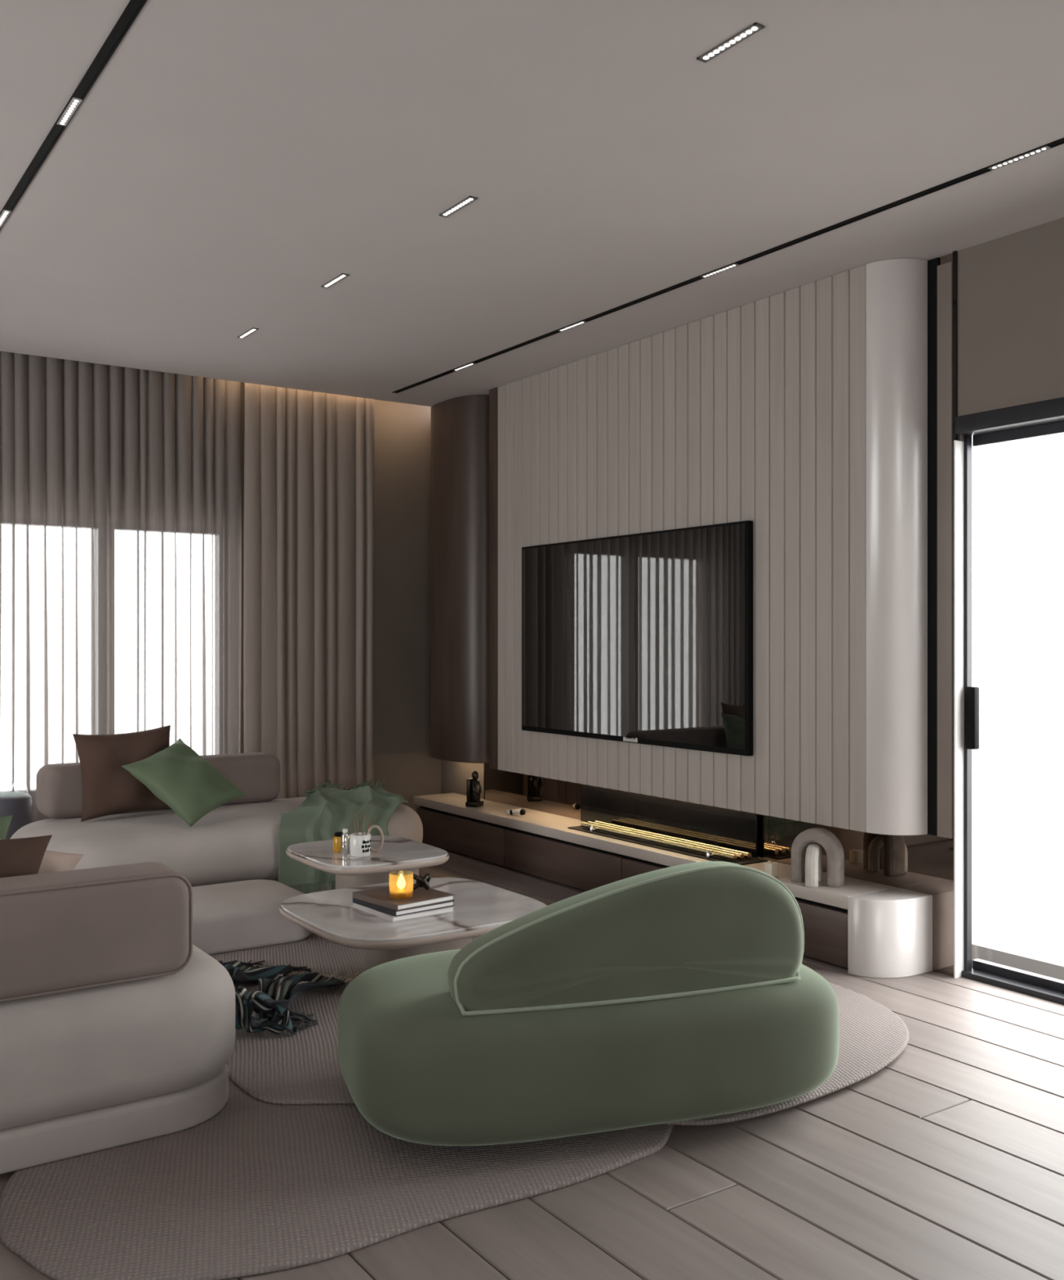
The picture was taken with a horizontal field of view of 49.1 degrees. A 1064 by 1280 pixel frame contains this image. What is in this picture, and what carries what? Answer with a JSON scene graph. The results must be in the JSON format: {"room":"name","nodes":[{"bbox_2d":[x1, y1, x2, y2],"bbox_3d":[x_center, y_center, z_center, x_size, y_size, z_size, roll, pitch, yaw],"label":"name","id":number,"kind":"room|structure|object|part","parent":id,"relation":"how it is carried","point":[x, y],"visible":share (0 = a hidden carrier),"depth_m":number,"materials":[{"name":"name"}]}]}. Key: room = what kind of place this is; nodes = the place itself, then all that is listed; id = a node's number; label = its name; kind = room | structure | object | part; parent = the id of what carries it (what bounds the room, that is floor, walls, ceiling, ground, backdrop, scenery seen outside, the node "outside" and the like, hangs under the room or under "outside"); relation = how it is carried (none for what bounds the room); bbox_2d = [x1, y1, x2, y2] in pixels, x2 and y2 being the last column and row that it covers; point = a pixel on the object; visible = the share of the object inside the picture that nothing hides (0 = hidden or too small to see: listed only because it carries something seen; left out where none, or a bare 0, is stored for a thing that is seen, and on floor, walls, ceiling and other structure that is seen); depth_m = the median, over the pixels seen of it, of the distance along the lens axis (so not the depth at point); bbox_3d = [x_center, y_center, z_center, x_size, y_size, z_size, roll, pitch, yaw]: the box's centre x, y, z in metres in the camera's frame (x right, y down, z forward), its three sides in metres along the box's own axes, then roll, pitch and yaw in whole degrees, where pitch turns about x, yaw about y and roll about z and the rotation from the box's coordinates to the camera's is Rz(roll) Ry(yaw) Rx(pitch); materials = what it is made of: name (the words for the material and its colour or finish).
{"room":"living room","nodes":[
{"label":"living room","id":0,"kind":"room"},
{"bbox_2d":[240,382,440,812],"bbox_3d":[-3.289,-0.177,6.109,6.650,2.955,0.200,0,0,-34],"label":"wall","id":1,"kind":"structure","parent":0,"point":[402,757],"depth_m":7.65,"materials":[{"name":"beige paint"}]},
{"bbox_2d":[0,0,1063,406],"bbox_3d":[-0.646,-1.605,2.101,6.800,0.220,9.700,0,0,-34],"label":"ceiling","id":2,"kind":"structure","parent":0,"point":[228,161],"depth_m":3.68,"materials":[{"name":"paint"}]},
{"bbox_2d":[0,0,146,230],"bbox_3d":[-0.847,-1.493,2.612,0.031,0.007,7.270,0,0,-34],"label":"track light","id":3,"kind":"object","parent":2,"relation":"in","point":[133,8],"visible":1,"depth_m":3.21,"materials":[{"name":"black metal"}]},
{"bbox_2d":[0,351,241,822],"bbox_3d":[-3.113,-0.173,5.950,3.373,2.923,0.083,0,0,-34],"label":"sheer curtain","id":4,"kind":"object","parent":2,"relation":"hanging from","point":[121,486],"visible":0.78,"depth_m":6.46,"materials":[{"name":"white fabric"}]},
{"bbox_2d":[236,327,258,338],"bbox_3d":[-1.382,-1.493,5.660,0.030,0.005,0.210,0,0,-34],"label":"recessed light","id":5,"kind":"object","parent":2,"relation":"in","point":[252,330],"visible":1,"depth_m":5.65,"materials":[{"name":"white plastic"}]},
{"bbox_2d":[239,328,256,337],"bbox_3d":[-1.382,-1.493,5.660,0.026,0.005,0.194,0,0,-34],"label":"diffuser","id":6,"kind":"object","parent":5,"relation":"attached to","point":[248,332],"depth_m":5.66,"materials":[{"name":"white plastic"}]},
{"bbox_2d":[243,382,374,799],"bbox_3d":[-1.336,-0.173,7.068,0.846,2.923,0.074,0,0,-34],"label":"curtain","id":7,"kind":"object","parent":2,"relation":"hanging from","point":[309,455],"visible":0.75,"depth_m":7.03,"materials":[{"name":"beige fabric"}]},
{"bbox_2d":[320,272,349,288],"bbox_3d":[-0.819,-1.493,4.834,0.030,0.005,0.210,0,0,-34],"label":"recessed light","id":8,"kind":"object","parent":2,"relation":"in","point":[340,277],"visible":1,"depth_m":4.83,"materials":[{"name":"white plastic"}]},
{"bbox_2d":[323,274,346,287],"bbox_3d":[-0.819,-1.494,4.834,0.026,0.003,0.194,0,0,-34],"label":"diffuser","id":9,"kind":"object","parent":8,"relation":"attached to","point":[340,277],"depth_m":4.83,"materials":[{"name":"white plastic"}]},
{"bbox_2d":[439,195,477,217],"bbox_3d":[-0.255,-1.493,4.008,0.030,0.005,0.210,0,0,-34],"label":"recessed light","id":10,"kind":"object","parent":2,"relation":"in","point":[468,200],"visible":1,"depth_m":4.00,"materials":[{"name":"white plastic"}]},
{"bbox_2d":[391,137,1063,393],"bbox_3d":[1.218,-1.493,4.021,0.031,0.007,7.270,0,0,-34],"label":"track light","id":11,"kind":"object","parent":2,"relation":"in","point":[1060,141],"visible":1,"depth_m":4.39,"materials":[{"name":"black metal"}]},
{"bbox_2d":[696,22,764,62],"bbox_3d":[0.494,-1.493,2.910,0.030,0.005,0.210,0,0,-34],"label":"recessed light","id":12,"kind":"object","parent":2,"relation":"in","point":[755,27],"visible":1,"depth_m":2.90,"materials":[{"name":"white plastic"}]},
{"bbox_2d":[0,844,1063,1279],"bbox_3d":[-0.349,1.370,1.772,6.620,0.140,10.678,0,0,-34],"label":"floor","id":13,"kind":"structure","parent":0,"point":[945,1162],"depth_m":2.73,"materials":[{"name":"brown wood"}]},
{"bbox_2d":[0,782,32,839],"bbox_3d":[-2.707,1.015,5.876,0.350,0.570,0.350,0,0,-34],"label":"side table","id":14,"kind":"object","parent":13,"relation":"on","point":[18,805],"visible":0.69,"depth_m":5.80,"materials":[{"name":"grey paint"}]},
{"bbox_3d":[-2.707,0.757,5.876,0.300,0.054,0.300,0,0,-34],"label":"glass","id":15,"kind":"part","parent":14,"relation":"part of","materials":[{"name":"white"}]},
{"bbox_2d":[0,862,235,1174],"bbox_3d":[-2.127,0.948,2.780,2.700,0.673,0.980,0,0,-34],"label":"sofa","id":16,"kind":"object","parent":13,"relation":"on","point":[117,1029],"visible":1,"depth_m":2.94,"materials":[{"name":"beige fabric"}]},
{"bbox_2d":[0,815,12,839],"bbox_3d":[-1.717,0.678,3.280,0.451,0.376,0.155,0,0,-36],"label":"cushion","id":17,"kind":"object","parent":16,"relation":"on","point":[5,821],"visible":0.65,"depth_m":3.36,"materials":[{"name":"green fabric"}]},
{"bbox_2d":[0,835,52,877],"bbox_3d":[-1.529,0.678,3.057,0.494,0.390,0.173,0,0,-38],"label":"cushion","id":18,"kind":"object","parent":16,"relation":"on","point":[18,856],"visible":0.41,"depth_m":3.11,"materials":[{"name":"brown fabric"}]},
{"bbox_2d":[0,839,83,874],"bbox_3d":[-1.472,0.693,3.276,0.133,0.359,0.408,0,0,41],"label":"cushion","id":19,"kind":"object","parent":16,"relation":"on","point":[52,861],"visible":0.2,"depth_m":3.33,"materials":[{"name":"beige fabric"}]},
{"bbox_3d":[-1.822,0.747,2.582,2.100,0.272,0.220,0,0,-34],"label":"backrest","id":20,"kind":"part","parent":16,"relation":"part of","materials":[{"name":"beige fabric"}]},
{"bbox_3d":[-2.127,1.036,2.780,2.700,0.328,0.980,0,0,-34],"label":"seat","id":21,"kind":"part","parent":16,"relation":"part of","materials":[{"name":"beige fabric"}]},
{"bbox_2d":[9,751,422,893],"bbox_3d":[-1.535,0.956,5.853,2.000,0.689,0.980,0,0,-34],"label":"sofa","id":22,"kind":"object","parent":13,"relation":"on","point":[236,841],"visible":0.45,"depth_m":5.48,"materials":[{"name":"beige fabric"}]},
{"bbox_2d":[72,724,172,822],"bbox_3d":[-1.970,0.644,5.664,0.487,0.439,0.206,0,0,-26],"label":"cushion","id":23,"kind":"object","parent":22,"relation":"on","point":[108,788],"visible":0.78,"depth_m":5.59,"materials":[{"name":"brown fabric"}]},
{"bbox_3d":[-1.894,0.739,5.989,1.210,0.255,0.210,0,0,-34],"label":"backrest","id":24,"kind":"part","parent":22,"relation":"part of","materials":[{"name":"beige fabric"}]},
{"bbox_2d":[120,737,246,826],"bbox_3d":[-1.667,0.678,5.593,0.459,0.374,0.358,0,0,18],"label":"cushion","id":25,"kind":"object","parent":22,"relation":"on","point":[176,775],"visible":1,"depth_m":5.51,"materials":[{"name":"green fabric"}]},
{"bbox_3d":[-1.535,1.003,5.853,2.000,0.284,0.980,0,0,-34],"label":"seat","id":26,"kind":"part","parent":22,"relation":"part of","materials":[{"name":"beige fabric"}]},
{"bbox_2d":[277,777,408,893],"bbox_3d":[-0.928,1.009,6.030,0.578,0.491,1.168,0,0,2],"label":"throw blanket","id":27,"kind":"object","parent":22,"relation":"on","point":[326,811],"visible":0.71,"depth_m":5.70,"materials":[{"name":"green fabric"}]},
{"bbox_2d":[0,1077,673,1279],"bbox_3d":[-0.513,1.292,3.090,1.702,0.016,1.215,0,0,-34],"label":"area rug","id":28,"kind":"object","parent":13,"relation":"on","point":[256,1187],"visible":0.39,"depth_m":2.71,"materials":[{"name":"beige carpet"}]},
{"bbox_2d":[209,932,909,1125],"bbox_3d":[-0.483,1.277,4.246,3.442,0.014,2.006,0,0,32],"label":"area rug","id":29,"kind":"object","parent":13,"relation":"on","point":[285,1068],"visible":0.18,"depth_m":3.65,"materials":[{"name":"beige carpet"}]},
{"bbox_2d":[191,880,311,955],"bbox_3d":[-1.480,1.180,4.885,1.050,0.181,0.560,0,0,-34],"label":"ottoman","id":30,"kind":"object","parent":29,"relation":"on","point":[235,916],"visible":0.44,"depth_m":4.81,"materials":[{"name":"beige fabric"}]},
{"bbox_2d":[217,960,359,1035],"bbox_3d":[-0.975,1.173,4.079,0.666,0.191,0.914,0,0,18],"label":"striped throw","id":31,"kind":"object","parent":29,"relation":"on","point":[275,993],"visible":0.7,"depth_m":3.95,"materials":[{"name":"fabric"}]},
{"bbox_2d":[285,835,448,888],"bbox_3d":[-0.706,1.083,4.966,0.570,0.375,0.650,0,0,-34],"label":"coffee table","id":32,"kind":"object","parent":29,"relation":"on","point":[397,856],"visible":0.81,"depth_m":4.84,"materials":[{"name":"stone"}]},
{"bbox_2d":[333,831,342,852],"bbox_3d":[-0.814,0.855,4.928,0.058,0.079,0.058,0,0,-34],"label":"jar","id":33,"kind":"object","parent":32,"relation":"on","point":[337,837],"visible":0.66,"depth_m":4.90,"materials":[{"name":"orange glass"}]},
{"bbox_3d":[-0.814,0.823,4.928,0.044,0.015,0.044,0,0,-34],"label":"lid","id":34,"kind":"part","parent":33,"relation":"part of","materials":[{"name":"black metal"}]},
{"bbox_2d":[341,828,348,854],"bbox_3d":[-0.781,0.842,4.868,0.032,0.105,0.032,0,0,-34],"label":"bottle","id":35,"kind":"object","parent":32,"relation":"on","point":[344,836],"visible":1,"depth_m":4.86,"materials":[{"name":"clear glass"}]},
{"bbox_2d":[349,813,370,857],"bbox_3d":[-0.712,0.810,4.834,0.089,0.169,0.087,0,0,-34],"label":"reed diffuser","id":36,"kind":"object","parent":32,"relation":"on","point":[359,842],"visible":1,"depth_m":4.80,"materials":[{"name":"white ceramic"}]},
{"bbox_2d":[367,824,383,852],"bbox_3d":[-0.661,0.837,4.900,0.076,0.116,0.012,0,0,4],"label":"ornament","id":37,"kind":"object","parent":32,"relation":"on","point":[371,827],"visible":0.73,"depth_m":4.89,"materials":[{"name":"beige ceramic"}]},
{"bbox_2d":[279,877,546,971],"bbox_3d":[-0.435,1.123,4.285,0.860,0.295,0.830,0,0,-34],"label":"coffee table","id":38,"kind":"object","parent":29,"relation":"on","point":[480,908],"visible":0.68,"depth_m":4.13,"materials":[{"name":"stone"}]},
{"bbox_2d":[352,902,454,922],"bbox_3d":[-0.465,0.965,4.204,0.255,0.019,0.285,0,0,-37],"label":"book","id":39,"kind":"object","parent":38,"relation":"on","point":[391,918],"visible":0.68,"depth_m":4.10,"materials":[{"name":"white paper"}]},
{"bbox_2d":[352,897,454,916],"bbox_3d":[-0.465,0.946,4.204,0.252,0.019,0.282,0,0,-40],"label":"book","id":40,"kind":"object","parent":39,"relation":"on","point":[449,904],"visible":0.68,"depth_m":4.10,"materials":[{"name":"white paper"}]},
{"bbox_2d":[352,883,454,911],"bbox_3d":[-0.465,0.926,4.204,0.250,0.020,0.280,0,0,-42],"label":"book","id":41,"kind":"object","parent":40,"relation":"on","point":[381,896],"visible":0.84,"depth_m":4.15,"materials":[{"name":"brown paper"}]},
{"bbox_2d":[391,874,411,897],"bbox_3d":[-0.464,0.871,4.132,0.086,0.088,0.086,0,0,-34],"label":"candle","id":42,"kind":"object","parent":41,"relation":"on","point":[400,891],"visible":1,"depth_m":4.12,"materials":[{"name":"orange wax"}]},
{"bbox_2d":[405,873,431,890],"bbox_3d":[-0.403,0.882,4.237,0.102,0.055,0.079,0,0,-34],"label":"ornament","id":43,"kind":"object","parent":41,"relation":"on","point":[420,882],"visible":0.98,"depth_m":4.22,"materials":[{"name":"brown metal"}]},
{"bbox_2d":[337,861,839,1146],"bbox_3d":[0.160,0.935,3.266,1.372,0.671,0.745,0,0,-18],"label":"sofa","id":44,"kind":"object","parent":29,"relation":"on","point":[682,992],"visible":1,"depth_m":2.94,"materials":[{"name":"green fabric"}]},
{"bbox_3d":[0.160,1.084,3.266,1.370,0.372,0.742,0,0,-18],"label":"seat","id":45,"kind":"part","parent":44,"relation":"part of","materials":[{"name":"green fabric"}]},
{"bbox_3d":[0.270,0.790,3.071,0.989,0.375,0.190,0,0,-18],"label":"backrest","id":46,"kind":"part","parent":44,"relation":"part of","materials":[{"name":"green fabric"}]},
{"bbox_2d":[413,792,932,978],"bbox_3d":[0.405,1.150,6.008,0.300,0.300,3.700,0,0,-34],"label":"media console","id":47,"kind":"object","parent":13,"relation":"on","point":[864,928],"visible":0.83,"depth_m":5.58,"materials":[{"name":"white"}]},
{"bbox_3d":[-0.440,1.181,7.039,0.023,0.213,1.030,0,0,-34],"label":"drawer","id":48,"kind":"part","parent":47,"relation":"part of","materials":[{"name":"brown wood"}]},
{"bbox_2d":[465,770,483,807],"bbox_3d":[-0.344,0.892,6.987,0.085,0.214,0.097,0,0,27],"label":"figurine","id":49,"kind":"object","parent":47,"relation":"on","point":[473,788],"visible":1,"depth_m":6.96,"materials":[{"name":"black stone"}]},
{"bbox_3d":[-0.327,0.894,6.961,0.064,0.078,0.037,0,0,-23],"label":"arm","id":50,"kind":"part","parent":49,"relation":"part of","materials":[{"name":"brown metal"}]},
{"bbox_2d":[503,808,525,815],"bbox_3d":[-0.102,0.979,6.632,0.141,0.040,0.039,0,0,29],"label":"ornament","id":51,"kind":"object","parent":47,"relation":"on","point":[519,811],"visible":1,"depth_m":6.61,"materials":[{"name":"white ceramic"}]},
{"bbox_3d":[0.151,1.181,6.173,0.023,0.213,1.054,0,0,-34],"label":"drawer","id":52,"kind":"part","parent":47,"relation":"part of","materials":[{"name":"brown wood"}]},
{"bbox_2d":[567,784,767,865],"bbox_3d":[0.588,0.900,5.788,0.215,0.200,1.420,0,0,-34],"label":"fireplace","id":53,"kind":"object","parent":47,"relation":"on","point":[711,833],"visible":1,"depth_m":5.74,"materials":[{"name":"black metal"}]},
{"bbox_2d":[567,826,767,865],"bbox_3d":[0.627,0.998,5.718,0.200,0.005,1.260,0,0,-34],"label":"tray","id":54,"kind":"object","parent":53,"relation":"on","point":[752,858],"depth_m":5.59,"materials":[{"name":"metal"}]},
{"bbox_3d":[0.853,1.181,5.144,0.023,0.213,1.426,0,0,-34],"label":"drawer","id":55,"kind":"part","parent":47,"relation":"part of","materials":[{"name":"brown wood"}]},
{"bbox_2d":[764,862,778,877],"bbox_3d":[1.011,0.966,4.915,0.044,0.066,0.044,0,0,-34],"label":"pillar candle","id":56,"kind":"object","parent":47,"relation":"on","point":[771,868],"visible":0.8,"depth_m":4.90,"materials":[{"name":"beige wax"}]},
{"bbox_2d":[804,844,822,888],"bbox_3d":[1.154,0.917,4.767,0.051,0.163,0.166,0,0,21],"label":"sculpture","id":57,"kind":"object","parent":47,"relation":"on","point":[813,857],"visible":1,"depth_m":4.70,"materials":[{"name":"white ceramic"}]},
{"bbox_2d":[791,827,844,887],"bbox_3d":[1.173,0.886,4.783,0.215,0.225,0.089,0,0,37],"label":"sculpture","id":58,"kind":"object","parent":47,"relation":"on","point":[832,846],"visible":0.91,"depth_m":4.74,"materials":[{"name":"grey stone"}]},
{"bbox_2d":[440,217,1063,799],"bbox_3d":[2.051,-0.098,3.941,0.090,2.795,9.400,0,0,-34],"label":"wall","id":59,"kind":"structure","parent":0,"point":[1010,287],"depth_m":4.29,"materials":[{"name":"beige paint"}]},
{"bbox_2d":[430,394,488,763],"bbox_3d":[-0.458,-0.368,7.330,0.225,2.249,0.664,0,0,-34],"label":"column","id":60,"kind":"structure","parent":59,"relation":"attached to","point":[460,425],"depth_m":7.13,"materials":[{"name":"brown wood"}]},
{"bbox_2d":[483,253,957,977],"bbox_3d":[0.672,-0.098,5.906,0.022,2.795,3.430,0,0,-34],"label":"wall mirror","id":61,"kind":"object","parent":59,"relation":"attached to","point":[922,864],"visible":0.18,"depth_m":4.85,"materials":[{"name":"brown mirror"}]},
{"bbox_2d":[488,257,953,838],"bbox_3d":[0.669,-0.361,5.700,0.212,2.264,3.086,0,0,-34],"label":"wall panel","id":62,"kind":"object","parent":59,"relation":"attached to","point":[818,415],"depth_m":5.14,"materials":[{"name":"beige wood"}]},
{"bbox_3d":[-0.211,-0.364,6.916,0.054,2.258,0.085,0,0,-34],"label":"trim","id":63,"kind":"part","parent":62,"relation":"part of","materials":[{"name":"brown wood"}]},
{"bbox_3d":[0.456,-0.007,5.859,0.040,1.037,1.790,0,0,-34],"label":"television","id":64,"kind":"part","parent":62,"relation":"part of","materials":[{"name":"black glass"}]},
{"bbox_3d":[1.601,-0.346,4.508,0.012,2.223,0.066,0,0,-34],"label":"return panel","id":65,"kind":"part","parent":62,"relation":"part of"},
{"bbox_2d":[952,250,956,440],"bbox_3d":[1.626,-1.131,4.474,0.008,0.727,0.015,0,0,-34],"label":"trim","id":66,"kind":"structure","parent":59,"relation":"attached to","point":[954,253],"depth_m":4.47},
{"bbox_2d":[953,440,964,978],"bbox_3d":[1.665,0.267,4.499,0.103,2.067,0.006,0,0,-34],"label":"trim","id":67,"kind":"structure","parent":59,"relation":"attached to","point":[958,446],"depth_m":4.48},
{"bbox_2d":[955,396,1063,1004],"bbox_3d":[2.141,0.227,3.866,0.185,2.167,1.575,0,0,-34],"label":"door","id":68,"kind":"structure","parent":59,"relation":"in","point":[1045,418],"depth_m":4.44,"materials":[{"name":"metal"}]},
{"bbox_3d":[1.694,0.300,4.475,0.037,0.240,0.040,0,0,-34],"label":"handle","id":69,"kind":"part","parent":68,"relation":"part of","materials":[{"name":"black metal"}]},
{"label":"outside","id":70,"kind":"structure","parent":0,"visible":0},
{"bbox_2d":[971,746,1063,966],"bbox_3d":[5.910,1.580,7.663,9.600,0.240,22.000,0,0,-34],"label":"terrace","id":71,"kind":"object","parent":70,"point":[1017,796],"depth_m":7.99,"materials":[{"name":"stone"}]},
{"bbox_2d":[971,944,1063,980],"bbox_3d":[2.367,1.386,4.021,0.358,0.148,4.575,0,0,-34],"label":"step","id":72,"kind":"structure","parent":71,"relation":"on","point":[1055,971],"depth_m":4.74,"materials":[{"name":"stone"}]}
]}

